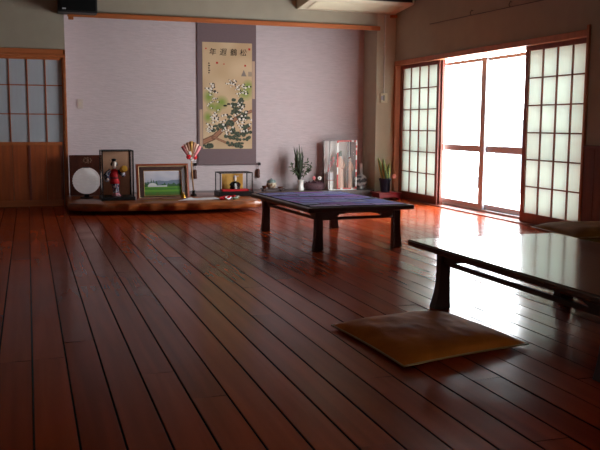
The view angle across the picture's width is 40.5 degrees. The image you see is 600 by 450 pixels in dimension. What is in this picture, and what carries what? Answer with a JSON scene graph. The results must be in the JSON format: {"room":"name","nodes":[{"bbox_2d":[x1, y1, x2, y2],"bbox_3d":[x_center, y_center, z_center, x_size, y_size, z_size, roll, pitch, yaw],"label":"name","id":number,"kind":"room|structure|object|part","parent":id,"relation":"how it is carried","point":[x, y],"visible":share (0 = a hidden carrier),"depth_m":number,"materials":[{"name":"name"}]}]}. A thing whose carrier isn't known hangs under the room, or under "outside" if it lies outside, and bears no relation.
{"room":"japanese living room","nodes":[
{"label":"japanese living room","id":0,"kind":"room"},
{"bbox_2d":[60,58,64,205],"bbox_3d":[-2.943,-1.645,10.007,0.100,2.820,0.405,-2,7,-18],"label":"wall","id":1,"kind":"structure","parent":0,"point":[60,58],"depth_m":9.94,"materials":[{"name":"wood"}]},
{"bbox_2d":[63,50,68,194],"bbox_3d":[-2.834,-1.168,9.851,0.030,1.872,0.060,-2,7,-18],"label":"trim","id":2,"kind":"structure","parent":1,"relation":"attached to","point":[64,61],"depth_m":9.82,"materials":[{"name":"brown wood"}]},
{"bbox_2d":[0,0,376,49],"bbox_3d":[-2.638,-2.571,9.794,7.712,0.928,0.120,-2,7,-18],"label":"wall","id":3,"kind":"structure","parent":0,"point":[35,24],"depth_m":9.99,"materials":[{"name":"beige paint"}]},
{"bbox_2d":[0,47,64,57],"bbox_3d":[-4.545,-1.990,9.159,3.656,0.096,0.050,-2,7,-18],"label":"trim","id":4,"kind":"structure","parent":3,"relation":"attached to","point":[23,52],"depth_m":9.60,"materials":[{"name":"brown wood"}]},
{"bbox_2d":[0,56,66,206],"bbox_3d":[-3.244,-1.108,9.725,0.829,1.778,0.033,-2,7,-18],"label":"door","id":5,"kind":"structure","parent":3,"relation":"in","point":[32,123],"depth_m":9.73,"materials":[{"name":"brown wood"}]},
{"bbox_3d":[-3.244,-1.479,9.685,0.793,0.975,0.004,-2,7,-18],"label":"paper pane","id":6,"kind":"part","parent":5,"relation":"part of","materials":[{"name":"white paper"}]},
{"bbox_2d":[57,0,97,15],"bbox_3d":[-2.626,-2.644,9.581,0.445,0.300,0.266,-2,7,-18],"label":"loudspeaker","id":7,"kind":"object","parent":3,"relation":"attached to","point":[74,7],"visible":1,"depth_m":9.49,"materials":[{"name":"black plastic"}]},
{"bbox_2d":[60,0,95,10],"bbox_3d":[-2.587,-2.629,9.465,0.405,0.260,0.012,-2,7,-18],"label":"grille","id":8,"kind":"object","parent":7,"relation":"attached to","point":[65,5],"depth_m":9.47,"materials":[{"name":"black fabric"}]},
{"bbox_2d":[67,13,379,30],"bbox_3d":[-0.846,-2.560,10.313,4.053,0.090,0.035,-2,7,-18],"label":"trim","id":9,"kind":"structure","parent":3,"relation":"attached to","point":[99,15],"depth_m":10.27,"materials":[{"name":"brown wood"}]},
{"bbox_2d":[297,0,414,13],"bbox_3d":[0.721,-2.943,10.483,1.412,0.307,0.610,-2,7,-18],"label":"air conditioner","id":10,"kind":"object","parent":3,"relation":"attached to","point":[364,6],"visible":1,"depth_m":10.42,"materials":[{"name":"beige plastic"}]},
{"bbox_2d":[64,15,363,192],"bbox_3d":[-1.097,-1.742,10.881,4.160,2.820,0.100,-2,7,-18],"label":"wall","id":11,"kind":"structure","parent":0,"point":[135,80],"depth_m":10.74,"materials":[{"name":"paint"}]},
{"bbox_2d":[77,99,82,108],"bbox_3d":[-2.780,-1.532,10.284,0.072,0.118,0.012,-2,7,-18],"label":"wall plate","id":12,"kind":"object","parent":11,"relation":"attached to","point":[79,101],"visible":1,"depth_m":10.28,"materials":[{"name":"beige plastic"}]},
{"bbox_2d":[193,23,260,178],"bbox_3d":[-0.976,-1.665,10.857,0.927,2.085,0.052,-2,7,-18],"label":"scroll","id":13,"kind":"object","parent":11,"relation":"hanging from","point":[226,53],"visible":1,"depth_m":10.85,"materials":[{"name":"paper"}]},
{"bbox_2d":[202,42,251,148],"bbox_3d":[-0.967,-1.720,10.857,0.674,1.400,0.002,-2,7,-18],"label":"picture","id":14,"kind":"object","parent":13,"relation":"attached to","point":[226,66],"depth_m":10.85},
{"bbox_2d":[69,187,373,200],"bbox_3d":[-0.971,-0.389,10.801,4.060,0.115,0.450,-2,7,-18],"label":"floor","id":15,"kind":"structure","parent":0,"point":[366,192],"depth_m":11.02,"materials":[{"name":"brown wood"}]},
{"bbox_2d":[260,188,284,190],"bbox_3d":[-0.372,-0.481,10.967,0.300,0.034,0.150,-2,7,-18],"label":"display stand","id":16,"kind":"object","parent":15,"relation":"on","point":[263,189],"visible":0.94,"depth_m":10.90,"materials":[{"name":"brown wood"}]},
{"bbox_2d":[266,178,275,187],"bbox_3d":[-0.386,-0.564,10.952,0.140,0.134,0.140,-2,7,-18],"label":"lidded jar","id":17,"kind":"object","parent":16,"relation":"on","point":[271,183],"visible":1,"depth_m":10.90,"materials":[{"name":"grey ceramic"}]},
{"bbox_3d":[-0.386,-0.594,10.948,0.126,0.047,0.126,-2,7,-18],"label":"lid","id":18,"kind":"part","parent":17,"relation":"part of","materials":[{"name":"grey ceramic"}]},
{"bbox_2d":[297,180,303,189],"bbox_3d":[0.008,-0.547,11.086,0.104,0.140,0.104,-2,7,-18],"label":"flower vase","id":19,"kind":"object","parent":15,"relation":"on","point":[300,182],"visible":1,"depth_m":11.05,"materials":[{"name":"white ceramic"}]},
{"bbox_2d":[289,146,311,179],"bbox_3d":[0.006,-0.860,11.036,0.282,0.494,0.226,3,7,18],"label":"arrangement","id":20,"kind":"object","parent":19,"relation":"in","point":[299,163],"visible":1,"depth_m":11.03,"materials":[{"name":"green plant"}]},
{"bbox_2d":[304,180,324,189],"bbox_3d":[0.198,-0.553,11.181,0.306,0.132,0.214,-2,7,-18],"label":"woven basket","id":21,"kind":"object","parent":15,"relation":"on","point":[314,185],"visible":1,"depth_m":11.10,"materials":[{"name":"purple wicker"}]},
{"bbox_2d":[323,140,356,189],"bbox_3d":[0.553,-0.831,11.233,0.405,0.675,0.240,-2,7,-18],"label":"display case","id":22,"kind":"object","parent":15,"relation":"on","point":[331,148],"visible":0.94,"depth_m":11.29,"materials":[{"name":"clear glass"}]},
{"bbox_2d":[326,180,333,188],"bbox_3d":[0.409,-0.564,11.218,0.085,0.121,0.101,-2,7,-18],"label":"carton","id":23,"kind":"object","parent":22,"relation":"on","point":[327,181],"visible":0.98,"depth_m":11.18,"materials":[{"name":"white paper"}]},
{"bbox_2d":[326,172,333,179],"bbox_3d":[0.410,-0.677,11.204,0.081,0.107,0.101,-2,7,-18],"label":"carton","id":24,"kind":"object","parent":23,"relation":"on","point":[327,173],"visible":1,"depth_m":11.16,"materials":[{"name":"white cardboard"}]},
{"bbox_2d":[335,151,344,187],"bbox_3d":[0.551,-0.766,11.228,0.151,0.519,0.102,-2,7,-18],"label":"figurine","id":25,"kind":"object","parent":22,"relation":"on","point":[341,164],"visible":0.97,"depth_m":11.20,"materials":[{"name":"beige"}]},
{"bbox_2d":[348,157,353,187],"bbox_3d":[0.695,-0.728,11.274,0.102,0.433,0.083,-2,7,-18],"label":"figurine","id":26,"kind":"object","parent":22,"relation":"on","point":[350,185],"visible":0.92,"depth_m":11.26,"materials":[{"name":"beige"}]},
{"bbox_2d":[354,163,366,188],"bbox_3d":[0.850,-0.681,11.351,0.186,0.352,0.186,-2,7,-18],"label":"bottle vase","id":27,"kind":"object","parent":15,"relation":"on","point":[361,179],"visible":0.9,"depth_m":11.30,"materials":[{"name":"grey ceramic"}]},
{"bbox_2d":[0,198,599,449],"bbox_3d":[-0.342,0.596,3.562,8.147,0.062,14.811,-2,7,-18],"label":"floor","id":28,"kind":"structure","parent":0,"point":[181,329],"depth_m":3.79,"materials":[{"name":"brown wood"}]},
{"bbox_2d":[66,192,260,211],"bbox_3d":[-1.621,-0.250,9.585,2.167,0.130,1.338,-2,7,-18],"label":"platform","id":29,"kind":"object","parent":28,"relation":"on","point":[74,203],"visible":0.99,"depth_m":9.08,"materials":[{"name":"brown wood"}]},
{"bbox_2d":[69,155,99,195],"bbox_3d":[-2.582,-0.603,9.860,0.410,0.489,0.055,-2,7,-18],"label":"wooden board","id":30,"kind":"object","parent":29,"relation":"on","point":[76,162],"visible":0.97,"depth_m":9.81,"materials":[{"name":"brown"}]},
{"bbox_2d":[72,167,99,198],"bbox_3d":[-2.497,-0.494,9.510,0.320,0.362,0.320,-2,7,-18],"label":"decorative plate","id":31,"kind":"object","parent":29,"relation":"on","point":[86,180],"visible":0.99,"depth_m":9.40,"materials":[{"name":"white ceramic"}]},
{"bbox_2d":[99,149,135,200],"bbox_3d":[-2.111,-0.579,9.365,0.380,0.570,0.328,-2,7,-18],"label":"display case","id":32,"kind":"object","parent":29,"relation":"on","point":[123,157],"visible":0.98,"depth_m":9.47,"materials":[{"name":"black paint"}]},
{"bbox_2d":[103,158,125,195],"bbox_3d":[-2.131,-0.549,9.346,0.252,0.429,0.102,-2,7,-18],"label":"doll","id":33,"kind":"object","parent":32,"relation":"on","point":[112,175],"visible":1,"depth_m":9.32,"materials":[{"name":"red fabric"}]},
{"bbox_2d":[119,165,127,172],"bbox_3d":[-2.021,-0.640,9.313,0.079,0.088,0.078,-5,9,-35],"label":"drum","id":34,"kind":"object","parent":33,"relation":"attached to","point":[123,169],"visible":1,"depth_m":9.30,"materials":[{"name":"gold metal"}]},
{"bbox_3d":[-2.159,-0.611,9.505,0.328,0.514,0.004,-2,7,-18],"label":"panel","id":35,"kind":"part","parent":32,"relation":"part of","materials":[{"name":"gold metal"}]},
{"bbox_2d":[135,163,189,198],"bbox_3d":[-1.615,-0.517,9.532,0.616,0.404,0.155,-3,8,-23],"label":"framed painting","id":36,"kind":"object","parent":29,"relation":"on","point":[153,181],"visible":1,"depth_m":9.50,"materials":[{"name":"beige"}]},
{"bbox_2d":[181,141,200,195],"bbox_3d":[-1.320,-0.684,9.868,0.242,0.665,0.098,-2,7,-18],"label":"fan ornament","id":37,"kind":"object","parent":29,"relation":"on","point":[191,149],"visible":1,"depth_m":9.81,"materials":[{"name":"multicoloured paper"}]},
{"bbox_2d":[178,197,218,200],"bbox_3d":[-1.200,-0.309,9.490,0.526,0.014,0.251,-3,8,-24],"label":"paper sheet","id":38,"kind":"object","parent":29,"relation":"on","point":[191,198],"visible":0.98,"depth_m":9.45,"materials":[{"name":"white paper"}]},
{"bbox_2d":[219,195,238,199],"bbox_3d":[-0.825,-0.323,9.461,0.241,0.052,0.147,-2,7,-18],"label":"ornament","id":39,"kind":"object","parent":29,"relation":"on","point":[234,197],"visible":1,"depth_m":9.43,"materials":[{"name":"red fabric"}]},
{"bbox_2d":[214,171,253,196],"bbox_3d":[-0.814,-0.509,10.005,0.434,0.290,0.288,-2,7,-18],"label":"display case","id":40,"kind":"object","parent":29,"relation":"on","point":[219,193],"visible":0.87,"depth_m":9.91,"materials":[{"name":"glass"}]},
{"bbox_2d":[222,174,242,188],"bbox_3d":[-0.840,-0.535,10.080,0.268,0.204,0.019,-2,7,-18],"label":"folding screen","id":41,"kind":"object","parent":40,"relation":"on","point":[227,179],"visible":0.54,"depth_m":10.07,"materials":[{"name":"gold metal"}]},
{"bbox_2d":[221,188,248,191],"bbox_3d":[-0.805,-0.431,9.989,0.330,0.022,0.150,-2,7,-18],"label":"platform","id":42,"kind":"object","parent":40,"relation":"on","point":[240,189],"visible":0.8,"depth_m":9.92,"materials":[{"name":"red fabric"}]},
{"bbox_2d":[229,175,240,188],"bbox_3d":[-0.800,-0.527,9.993,0.144,0.167,0.108,-2,7,-18],"label":"doll","id":43,"kind":"object","parent":42,"relation":"on","point":[233,185],"visible":1,"depth_m":9.97,"materials":[{"name":"black paint"}]},
{"bbox_2d":[251,191,413,250],"bbox_3d":[0.237,-0.058,7.208,0.940,0.352,1.462,-2,8,-21],"label":"table","id":44,"kind":"object","parent":28,"relation":"on","point":[318,214],"visible":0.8,"depth_m":6.65,"materials":[{"name":"brown wood"}]},
{"bbox_3d":[-0.327,-0.099,7.672,0.082,0.314,0.061,-2,8,-21],"label":"leg","id":45,"kind":"part","parent":44,"relation":"part of","materials":[{"name":"brown wood"}]},
{"bbox_3d":[0.141,0.049,6.491,0.082,0.314,0.061,-2,8,-21],"label":"leg","id":46,"kind":"part","parent":44,"relation":"part of","materials":[{"name":"brown wood"}]},
{"bbox_2d":[256,191,405,207],"bbox_3d":[0.239,-0.236,7.187,0.865,0.006,1.373,-2,8,-21],"label":"tablecloth","id":47,"kind":"object","parent":44,"relation":"on","point":[324,198],"visible":1,"depth_m":7.07,"materials":[{"name":"fabric"}]},
{"bbox_3d":[0.332,-0.127,7.930,0.082,0.314,0.061,-2,8,-21],"label":"leg","id":48,"kind":"part","parent":44,"relation":"part of","materials":[{"name":"brown wood"}]},
{"bbox_3d":[0.801,0.021,6.750,0.082,0.314,0.061,-2,8,-21],"label":"leg","id":49,"kind":"part","parent":44,"relation":"part of","materials":[{"name":"brown wood"}]},
{"bbox_2d":[370,191,401,199],"bbox_3d":[1.168,-0.400,11.058,0.335,0.100,0.300,-2,7,-18],"label":"stand","id":50,"kind":"object","parent":28,"relation":"on","point":[391,194],"visible":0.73,"depth_m":10.95,"materials":[{"name":"red paint"}]},
{"bbox_2d":[378,158,391,191],"bbox_3d":[1.157,-0.686,11.029,0.172,0.475,0.172,4,8,26],"label":"potted snake plant","id":51,"kind":"object","parent":50,"relation":"on","point":[385,180],"visible":1,"depth_m":10.99,"materials":[{"name":"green plant"}]},
{"bbox_3d":[1.156,-0.543,11.046,0.172,0.186,0.172,-2,7,-18],"label":"pot","id":52,"kind":"part","parent":51,"relation":"part of","materials":[{"name":"black ceramic"}]},
{"bbox_2d":[331,310,528,367],"bbox_3d":[0.581,0.498,3.839,0.714,0.075,0.782,-3,8,-25],"label":"floor cushion","id":53,"kind":"object","parent":28,"relation":"on","point":[412,338],"visible":1,"depth_m":3.68,"materials":[{"name":"orange fabric"}]},
{"bbox_2d":[408,233,599,381],"bbox_3d":[1.382,0.348,3.971,0.984,0.353,1.850,-2,7,-19],"label":"table","id":54,"kind":"object","parent":28,"relation":"on","point":[567,266],"visible":1,"depth_m":4.08,"materials":[{"name":"brown wood"}]},
{"bbox_3d":[0.774,0.301,4.481,0.095,0.315,0.071,-2,7,-19],"label":"leg","id":55,"kind":"part","parent":54,"relation":"part of","materials":[{"name":"brown wood"}]},
{"bbox_3d":[1.543,0.273,4.746,0.095,0.315,0.071,-2,7,-19],"label":"leg","id":56,"kind":"part","parent":54,"relation":"part of","materials":[{"name":"brown wood"}]},
{"bbox_3d":[1.220,0.461,3.201,0.095,0.315,0.071,-2,7,-19],"label":"leg","id":57,"kind":"part","parent":54,"relation":"part of","materials":[{"name":"brown wood"}]},
{"bbox_2d":[362,13,395,197],"bbox_3d":[1.227,-1.792,11.394,0.575,2.820,0.510,-2,7,-18],"label":"wall column","id":58,"kind":"structure","parent":0,"point":[377,142],"depth_m":11.16,"materials":[{"name":"paint"}]},
{"bbox_2d":[380,15,386,102],"bbox_3d":[1.145,-2.245,11.023,0.104,1.170,0.028,-2,7,-18],"label":"controller","id":59,"kind":"object","parent":58,"relation":"attached to","point":[383,96],"visible":1,"depth_m":11.05,"materials":[{"name":"beige plastic"}]},
{"bbox_3d":[1.141,-1.729,11.089,0.104,0.130,0.024,-2,7,-18],"label":"casing","id":60,"kind":"part","parent":59,"relation":"part of","materials":[{"name":"beige plastic"}]},
{"bbox_2d":[395,0,599,145],"bbox_3d":[3.305,-1.044,5.595,0.280,2.860,11.897,-2,7,-18],"label":"wall","id":61,"kind":"structure","parent":0,"point":[416,37],"depth_m":8.69,"materials":[{"name":"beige paint"}]},
{"bbox_2d":[398,60,441,204],"bbox_3d":[1.553,-1.210,10.650,0.028,1.788,1.110,-2,7,-18],"label":"door","id":62,"kind":"structure","parent":61,"relation":"in","point":[420,83],"depth_m":10.61,"materials":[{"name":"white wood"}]},
{"bbox_2d":[438,65,441,192],"bbox_3d":[1.595,-1.210,10.650,0.028,1.788,1.085,-2,7,-18],"label":"door","id":63,"kind":"structure","parent":61,"relation":"in","point":[441,65],"depth_m":10.12,"materials":[{"name":"red wood"}]},
{"bbox_2d":[438,60,445,204],"bbox_3d":[1.767,-1.144,10.123,0.040,1.788,0.027,-2,7,-18],"label":"trim","id":64,"kind":"structure","parent":61,"relation":"attached to","point":[443,61],"depth_m":10.11,"materials":[{"name":"brown wood"}]},
{"bbox_2d":[442,57,488,209],"bbox_3d":[1.818,-1.156,10.254,0.030,1.745,1.965,-2,7,-18],"label":"window","id":65,"kind":"structure","parent":61,"relation":"in","point":[481,148],"depth_m":9.41,"materials":[{"name":"wood"}]},
{"bbox_2d":[400,197,535,225],"bbox_3d":[2.061,-0.144,9.421,0.260,0.022,4.005,-2,7,-18],"label":"trim","id":66,"kind":"structure","parent":61,"relation":"attached to","point":[515,220],"depth_m":9.33,"materials":[{"name":"red wood"}]},
{"bbox_2d":[442,202,518,218],"bbox_3d":[2.146,-0.169,9.447,0.100,0.023,4.005,-2,7,-18],"label":"trim","id":67,"kind":"structure","parent":61,"relation":"attached to","point":[465,207],"depth_m":9.33,"materials":[{"name":"brown wood"}]},
{"bbox_2d":[431,0,542,23],"bbox_3d":[2.233,-2.242,8.199,0.041,0.108,3.960,-2,7,-18],"label":"rail","id":68,"kind":"object","parent":61,"relation":"attached to","point":[538,0],"visible":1,"depth_m":8.73,"materials":[{"name":"brown wood"}]},
{"bbox_2d":[392,24,590,220],"bbox_3d":[2.054,-1.086,9.312,0.280,1.900,4.095,-2,7,-18],"label":"trim","id":69,"kind":"structure","parent":61,"relation":"attached to","point":[521,45],"depth_m":8.81,"materials":[{"name":"brown wood"}]},
{"bbox_2d":[484,52,525,215],"bbox_3d":[2.447,-0.935,8.491,0.030,1.745,2.025,-2,7,-18],"label":"window","id":70,"kind":"structure","parent":61,"relation":"in","point":[489,149],"depth_m":9.22,"materials":[{"name":"wood"},{"name":"red brown wood"}]},
{"bbox_2d":[519,38,586,224],"bbox_3d":[2.474,-0.866,7.902,0.028,1.788,1.047,-2,7,-18],"label":"door","id":71,"kind":"structure","parent":61,"relation":"in","point":[554,72],"depth_m":7.93,"materials":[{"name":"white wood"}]},
{"bbox_2d":[581,145,599,220],"bbox_3d":[3.802,0.150,3.736,0.024,0.832,7.800,-2,7,-18],"label":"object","id":72,"kind":"structure","parent":61,"relation":"attached to","point":[590,210],"depth_m":7.28,"materials":[{"name":"brown wood"}]},
{"bbox_3d":[2.427,0.179,6.508,0.747,0.077,0.768,-2,7,-18],"label":"floor cushion","id":73,"kind":"object","parent":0,"visible":0},
{"bbox_2d":[584,239,599,242],"bbox_3d":[2.369,0.102,6.500,0.688,0.078,0.671,-1,7,-9],"label":"floor cushion","id":74,"kind":"object","parent":73,"relation":"on","point":[594,240],"visible":0.06,"depth_m":6.23,"materials":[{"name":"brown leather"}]},
{"bbox_2d":[531,221,599,238],"bbox_3d":[2.303,0.024,6.468,0.688,0.088,0.671,-1,7,-9],"label":"floor cushion","id":75,"kind":"object","parent":74,"relation":"on","point":[576,229],"visible":0.97,"depth_m":6.32,"materials":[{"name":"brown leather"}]},
{"label":"outside","id":76,"kind":"structure","parent":0,"visible":0},
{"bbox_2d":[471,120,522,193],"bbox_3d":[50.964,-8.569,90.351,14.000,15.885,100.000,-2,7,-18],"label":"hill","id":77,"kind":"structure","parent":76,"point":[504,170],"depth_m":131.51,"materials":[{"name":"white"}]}
]}

